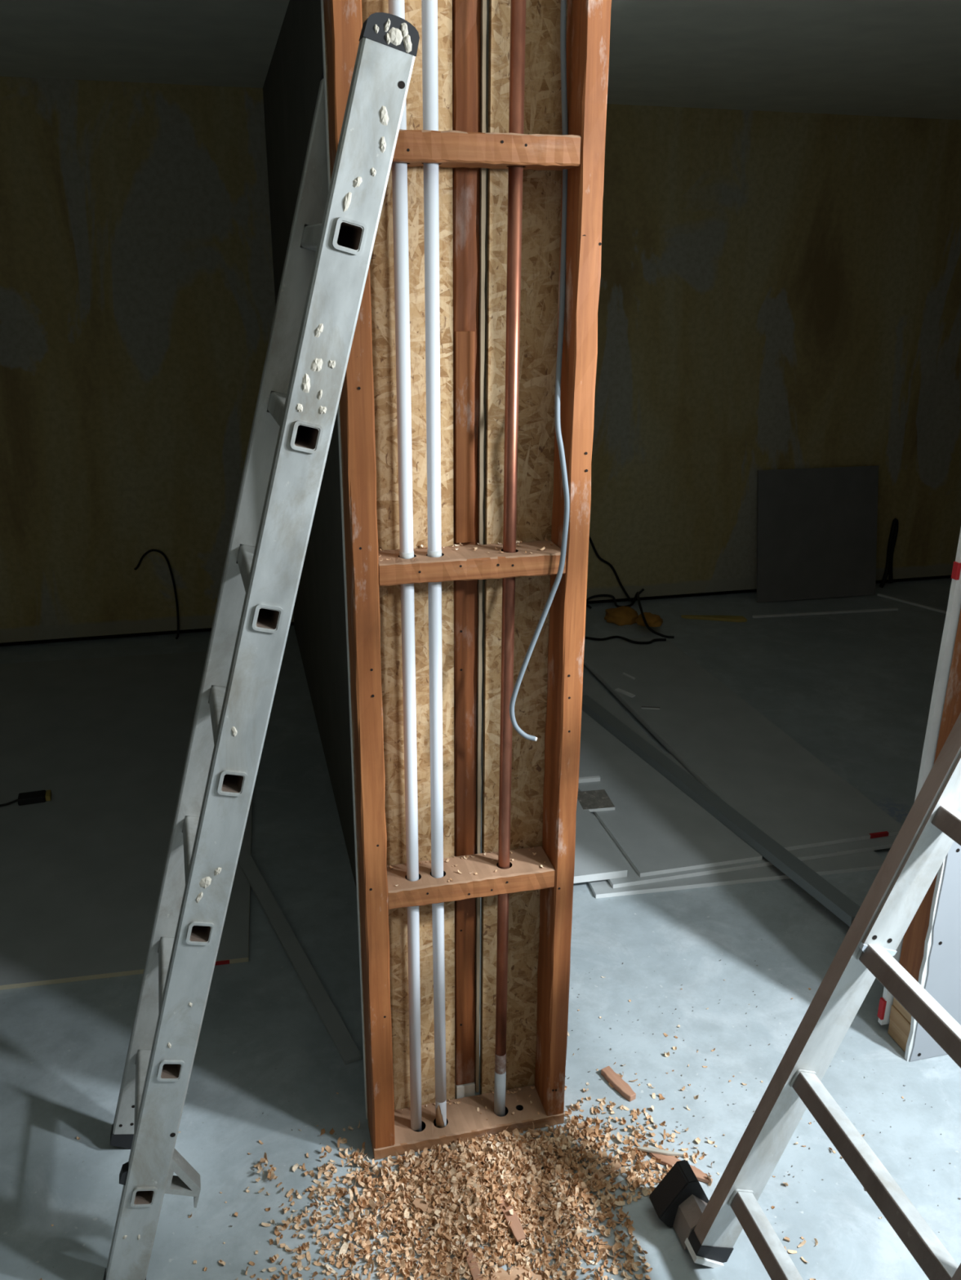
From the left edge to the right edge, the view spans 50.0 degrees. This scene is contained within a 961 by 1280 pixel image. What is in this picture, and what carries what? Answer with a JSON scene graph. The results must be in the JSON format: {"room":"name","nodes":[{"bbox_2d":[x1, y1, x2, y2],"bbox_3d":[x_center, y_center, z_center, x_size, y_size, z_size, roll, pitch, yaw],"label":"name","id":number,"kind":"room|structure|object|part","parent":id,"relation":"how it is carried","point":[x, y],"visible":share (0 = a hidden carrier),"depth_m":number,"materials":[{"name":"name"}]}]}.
{"room":"construction site","nodes":[
{"label":"construction site","id":0,"kind":"room"},
{"bbox_2d":[262,0,487,1080],"bbox_3d":[-0.432,-0.632,3.115,0.158,2.262,2.990,-4,20,-13],"label":"wall","id":1,"kind":"structure","parent":0,"point":[291,84],"depth_m":2.99,"materials":[{"name":"grey paint"}]},
{"bbox_2d":[0,75,960,646],"bbox_3d":[-0.456,-1.172,4.606,8.200,2.262,0.100,-4,20,-13],"label":"wall","id":2,"kind":"structure","parent":0,"point":[778,290],"depth_m":4.62,"materials":[{"name":"paper"}]},
{"bbox_2d":[133,549,179,639],"bbox_3d":[-1.449,-0.200,4.611,0.173,0.417,0.045,-4,20,-13],"label":"cable","id":3,"kind":"object","parent":2,"relation":"attached to","point":[150,550],"visible":1,"depth_m":4.62,"materials":[{"name":"black plastic"}]},
{"bbox_2d":[588,535,674,638],"bbox_3d":[0.620,-0.366,4.772,0.449,0.600,0.639,-4,20,-13],"label":"cable","id":4,"kind":"object","parent":2,"relation":"attached to","point":[637,595],"visible":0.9,"depth_m":5.05,"materials":[{"name":"black plastic"}]},
{"bbox_2d":[879,518,897,587],"bbox_3d":[2.171,-0.462,5.472,0.093,0.371,0.043,-10,23,-27],"label":"cable","id":5,"kind":"object","parent":2,"relation":"hanging from","point":[894,528],"visible":1,"depth_m":5.48,"materials":[{"name":"black plastic"}]},
{"bbox_2d":[0,577,960,1279],"bbox_3d":[0.410,1.141,1.702,8.200,0.100,7.350,-4,20,-13],"label":"floor","id":6,"kind":"structure","parent":0,"point":[854,691],"depth_m":2.26,"materials":[{"name":"concrete"}]},
{"bbox_2d":[0,651,252,990],"bbox_3d":[-1.392,0.450,3.413,1.250,0.012,2.202,-3,20,-11],"label":"sheet","id":7,"kind":"object","parent":6,"relation":"on","point":[82,868],"visible":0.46,"depth_m":3.16,"materials":[{"name":"grey paper"}]},
{"bbox_2d":[0,790,51,806],"bbox_3d":[-1.456,0.500,3.219,0.211,0.022,0.048,-6,21,-17],"label":"tool","id":8,"kind":"object","parent":7,"relation":"on","point":[41,796],"visible":1,"depth_m":3.22,"materials":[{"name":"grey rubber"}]},
{"bbox_3d":[-1.500,0.510,3.204,0.117,0.013,0.019,-5,21,-15],"label":"cord","id":9,"kind":"part","parent":8,"relation":"part of","materials":[{"name":"black plastic"}]},
{"bbox_2d":[102,12,419,1279],"bbox_3d":[-0.392,0.135,1.589,0.567,1.892,0.350,-5,20,-13],"label":"ladder","id":10,"kind":"object","parent":6,"relation":"on","point":[327,260],"visible":1,"depth_m":1.47,"materials":[{"name":"grey metal"}]},
{"bbox_2d":[253,1152,278,1182],"bbox_3d":[-0.402,0.989,1.925,0.044,0.024,0.059,-4,20,-13],"label":"wood shavings","id":11,"kind":"object","parent":6,"relation":"on","point":[271,1174],"visible":1,"depth_m":1.92,"materials":[{"name":"brown wood"}]},
{"bbox_2d":[237,845,361,1064],"bbox_3d":[-0.483,0.748,2.579,0.039,0.011,0.920,-9,23,-26],"label":"strip","id":12,"kind":"object","parent":6,"relation":"on","point":[341,1038],"visible":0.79,"depth_m":2.48,"materials":[{"name":"grey wood"}]},
{"bbox_2d":[320,0,611,1159],"bbox_3d":[-0.027,-0.110,1.681,0.380,2.262,0.141,-4,20,-13],"label":"frame","id":13,"kind":"object","parent":6,"relation":"on","point":[548,706],"visible":0.9,"depth_m":1.66,"materials":[{"name":"orange wood"}]},
{"bbox_2d":[388,0,422,1132],"bbox_3d":[-0.117,-0.092,1.628,0.025,2.256,0.025,-4,20,-13],"label":"conduit pipe","id":14,"kind":"object","parent":13,"relation":"attached to","point":[397,7],"visible":0.73,"depth_m":1.63,"materials":[{"name":"white plastic"}]},
{"bbox_2d":[421,0,446,1128],"bbox_3d":[-0.072,-0.096,1.638,0.024,2.256,0.025,-4,20,-13],"label":"conduit pipe","id":15,"kind":"object","parent":13,"relation":"attached to","point":[428,7],"visible":0.89,"depth_m":1.59,"materials":[{"name":"white plastic"}]},
{"bbox_2d":[377,537,553,1119],"bbox_3d":[-0.020,0.112,1.737,0.296,1.750,0.082,-4,20,-13],"label":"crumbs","id":16,"kind":"object","parent":13,"relation":"attached to","point":[545,539],"visible":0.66,"depth_m":1.85,"materials":[{"name":"brown wood"}]},
{"bbox_3d":[-0.029,0.949,2.038,0.378,0.029,0.091,-4,20,-13],"label":"plate","id":17,"kind":"part","parent":13,"relation":"part of","materials":[{"name":"brown wood"}]},
{"bbox_3d":[-0.028,-0.151,1.718,0.041,2.210,0.044,-4,20,-13],"label":"post","id":18,"kind":"part","parent":13,"relation":"part of","materials":[{"name":"orange wood"}]},
{"bbox_2d":[493,0,525,1116],"bbox_3d":[0.045,-0.104,1.665,0.024,2.257,0.025,-4,20,-13],"label":"copper pipe","id":19,"kind":"object","parent":13,"relation":"attached to","point":[517,7],"visible":0.9,"depth_m":1.62,"materials":[{"name":"metal"}]},
{"bbox_2d":[39,976,903,1279],"bbox_3d":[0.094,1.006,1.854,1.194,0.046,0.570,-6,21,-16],"label":"wood shavings","id":20,"kind":"object","parent":6,"relation":"on","point":[467,1186],"visible":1,"depth_m":1.85,"materials":[{"name":"brown wood"}]},
{"bbox_2d":[412,1198,436,1215],"bbox_3d":[-0.100,1.014,1.841,0.045,0.007,0.021,9,22,23],"label":"chip","id":21,"kind":"object","parent":20,"relation":"on","point":[420,1204],"visible":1,"depth_m":1.84,"materials":[{"name":"brown wood"}]},
{"bbox_2d":[464,1243,482,1279],"bbox_3d":[-0.011,1.062,1.738,0.016,0.004,0.100,-6,21,-17],"label":"wood splinter","id":22,"kind":"object","parent":20,"relation":"on","point":[475,1272],"visible":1,"depth_m":1.74,"materials":[{"name":"brown wood"}]},
{"bbox_2d":[497,1190,525,1241],"bbox_3d":[0.052,1.018,1.824,0.022,0.004,0.105,-7,21,-20],"label":"wood splinter","id":23,"kind":"object","parent":20,"relation":"on","point":[515,1226],"visible":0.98,"depth_m":1.81,"materials":[{"name":"brown wood"}]},
{"bbox_2d":[490,1266,541,1279],"bbox_3d":[0.060,1.071,1.721,0.085,0.004,0.052,0,20,-2],"label":"chip","id":24,"kind":"object","parent":20,"relation":"on","point":[504,1275],"visible":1,"depth_m":1.73,"materials":[{"name":"brown wood"}]},
{"bbox_2d":[588,1159,621,1183],"bbox_3d":[0.232,0.998,1.928,0.075,0.008,0.016,-14,24,-34],"label":"wood splinter","id":25,"kind":"object","parent":20,"relation":"on","point":[617,1166],"visible":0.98,"depth_m":1.93,"materials":[{"name":"brown wood"}]},
{"bbox_2d":[636,1146,682,1156],"bbox_3d":[0.343,0.978,1.968,0.085,0.005,0.009,4,20,10],"label":"wood splinter","id":26,"kind":"object","parent":20,"relation":"on","point":[653,1150],"visible":1,"depth_m":1.97,"materials":[{"name":"wood"}]},
{"bbox_2d":[648,1152,712,1183],"bbox_3d":[0.378,0.995,1.944,0.125,0.008,0.024,13,23,31],"label":"wood splinter","id":27,"kind":"object","parent":20,"relation":"on","point":[669,1161],"visible":0.69,"depth_m":1.95,"materials":[{"name":"brown wood"}]},
{"bbox_2d":[230,939,960,1256],"bbox_3d":[0.378,0.977,2.003,1.893,0.004,1.092,-4,20,-13],"label":"floor grit","id":28,"kind":"structure","parent":6,"relation":"on","point":[761,940],"depth_m":2.06,"materials":[{"name":"beige wood"}]},
{"bbox_2d":[586,588,644,608],"bbox_3d":[0.677,-0.203,5.165,0.320,0.084,0.049,-4,20,-13],"label":"cable","id":29,"kind":"object","parent":6,"relation":"on","point":[642,589],"visible":0.79,"depth_m":5.16,"materials":[{"name":"black plastic"}]},
{"bbox_2d":[600,1066,635,1101],"bbox_3d":[0.287,0.922,2.138,0.024,0.014,0.092,-12,23,-30],"label":"chip","id":30,"kind":"object","parent":6,"relation":"on","point":[615,1080],"visible":1,"depth_m":2.13,"materials":[{"name":"brown wood"}]},
{"bbox_2d":[604,605,638,626],"bbox_3d":[0.681,-0.125,4.955,0.169,0.069,0.149,2,20,6],"label":"crumpled cloth","id":31,"kind":"object","parent":6,"relation":"on","point":[620,615],"visible":0.95,"depth_m":4.92,"materials":[{"name":"fabric"}]},
{"bbox_2d":[584,635,666,644],"bbox_3d":[0.556,-0.005,4.642,0.547,0.056,0.102,8,21,19],"label":"cable","id":32,"kind":"object","parent":6,"relation":"on","point":[611,637],"visible":0.82,"depth_m":4.58,"materials":[{"name":"black plastic"}]},
{"bbox_2d":[635,612,662,626],"bbox_3d":[0.788,-0.100,4.799,0.129,0.052,0.121,2,20,6],"label":"crumpled cloth","id":33,"kind":"object","parent":6,"relation":"on","point":[652,620],"visible":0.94,"depth_m":4.77,"materials":[{"name":"fabric"}]},
{"bbox_2d":[680,614,746,622],"bbox_3d":[1.131,-0.104,4.987,0.308,0.014,0.065,1,20,2],"label":"plank","id":34,"kind":"object","parent":6,"relation":"on","point":[720,618],"visible":1,"depth_m":4.98,"materials":[{"name":"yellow wood"}]},
{"bbox_2d":[587,761,884,898],"bbox_3d":[0.669,0.547,3.182,0.860,0.012,0.720,-3,20,-10],"label":"sheet","id":35,"kind":"object","parent":6,"relation":"on","point":[866,860],"visible":0.21,"depth_m":2.86,"materials":[{"name":"grey paper"}]},
{"bbox_2d":[590,753,773,888],"bbox_3d":[0.507,0.533,3.179,0.487,0.012,0.710,-5,21,-14],"label":"sheet","id":36,"kind":"object","parent":35,"relation":"on","point":[633,878],"visible":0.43,"depth_m":2.87,"materials":[{"name":"grey paper"}]},
{"bbox_2d":[573,799,626,883],"bbox_3d":[0.225,0.504,3.203,0.175,0.022,0.860,-4,20,-12],"label":"sheet","id":37,"kind":"object","parent":36,"relation":"on","point":[596,859],"visible":0.29,"depth_m":2.90,"materials":[{"name":"grey paper"}]},
{"bbox_2d":[577,674,762,877],"bbox_3d":[0.442,0.397,3.517,0.370,0.012,1.420,-5,20,-14],"label":"sheet","id":38,"kind":"object","parent":36,"relation":"on","point":[659,828],"visible":0.71,"depth_m":3.13,"materials":[{"name":"grey paper"}]},
{"bbox_2d":[578,775,599,782],"bbox_3d":[0.344,0.451,3.325,0.085,0.014,0.012,-3,20,-10],"label":"batten","id":39,"kind":"object","parent":38,"relation":"on","point":[589,779],"visible":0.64,"depth_m":3.32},
{"bbox_2d":[577,789,614,812],"bbox_3d":[0.352,0.499,3.197,0.100,0.010,0.115,-3,20,-9],"label":"board offcut","id":40,"kind":"object","parent":38,"relation":"on","point":[593,801],"visible":0.86,"depth_m":3.19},
{"bbox_2d":[582,694,860,926],"bbox_3d":[0.669,0.467,3.263,0.053,0.029,1.520,-8,21,-21],"label":"strip","id":41,"kind":"object","parent":38,"relation":"on","point":[815,885],"visible":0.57,"depth_m":3.06,"materials":[{"name":"grey"}]},
{"bbox_2d":[583,662,897,861],"bbox_3d":[0.842,0.321,3.771,0.450,0.012,1.760,-5,21,-14],"label":"sheet","id":42,"kind":"object","parent":35,"relation":"on","point":[873,844],"visible":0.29,"depth_m":2.99,"materials":[{"name":"grey paper"}]},
{"bbox_2d":[583,635,902,850],"bbox_3d":[0.828,0.296,3.801,0.450,0.014,1.762,-5,21,-14],"label":"sheet","id":43,"kind":"object","parent":42,"relation":"on","point":[735,751],"visible":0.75,"depth_m":3.55,"materials":[{"name":"grey paper"}]},
{"bbox_2d":[614,688,635,697],"bbox_3d":[0.564,0.206,4.017,0.020,0.006,0.090,-15,25,-36],"label":"scrap","id":44,"kind":"object","parent":43,"relation":"on","point":[620,691],"visible":1,"depth_m":4.01,"materials":[{"name":"grey"}]},
{"bbox_2d":[622,672,635,679],"bbox_3d":[0.603,0.147,4.182,0.008,0.006,0.070,-13,24,-32],"label":"scrap","id":45,"kind":"object","parent":43,"relation":"on","point":[623,673],"visible":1,"depth_m":4.18,"materials":[{"name":"grey"}]},
{"bbox_2d":[640,706,660,709],"bbox_3d":[0.641,0.256,3.881,0.070,0.006,0.012,2,20,6],"label":"scrap","id":46,"kind":"object","parent":43,"relation":"on","point":[642,707],"visible":1,"depth_m":3.88,"materials":[{"name":"grey"}]},
{"bbox_2d":[648,712,960,1279],"bbox_3d":[0.749,0.237,1.397,0.774,1.858,0.542,-4,20,-13],"label":"ladder","id":47,"kind":"object","parent":6,"relation":"on","point":[709,1230],"visible":0.99,"depth_m":1.60,"materials":[{"name":"grey metal"}]},
{"bbox_2d":[756,465,878,602],"bbox_3d":[1.723,-0.542,5.260,0.670,0.655,0.139,-4,20,-12],"label":"leaning board","id":48,"kind":"object","parent":6,"relation":"on","point":[816,527],"visible":1,"depth_m":5.25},
{"bbox_2d":[751,608,897,617],"bbox_3d":[1.707,-0.134,5.086,0.770,0.010,0.012,-3,20,-10],"label":"pale lath","id":49,"kind":"object","parent":6,"relation":"on","point":[882,609],"visible":1,"depth_m":5.08,"materials":[{"name":"grey wood"}]},
{"bbox_2d":[876,593,946,613],"bbox_3d":[2.206,-0.181,5.226,0.013,0.010,0.420,-15,25,-35],"label":"pale lath","id":50,"kind":"object","parent":6,"relation":"on","point":[877,594],"visible":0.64,"depth_m":5.23,"materials":[{"name":"grey wood"}]},
{"bbox_2d":[0,0,960,119],"bbox_3d":[0.425,-1.079,0.898,8.200,0.100,7.350,-4,20,-13],"label":"ceiling","id":51,"kind":"structure","parent":0,"point":[886,58],"depth_m":3.30,"materials":[{"name":"paint"}]},
{"bbox_2d":[509,0,569,741],"bbox_3d":[0.090,-0.504,1.523,0.093,1.405,0.089,-4,20,-13],"label":"cable","id":52,"kind":"object","parent":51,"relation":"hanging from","point":[563,2],"visible":0.98,"depth_m":1.56,"materials":[{"name":"grey plastic"}]},
{"bbox_2d":[876,528,960,1061],"bbox_3d":[2.594,-0.306,2.272,3.480,2.262,0.110,-4,20,-13],"label":"frame","id":53,"kind":"structure","parent":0,"point":[929,949],"depth_m":2.11,"materials":[{"name":"white"}]}
]}

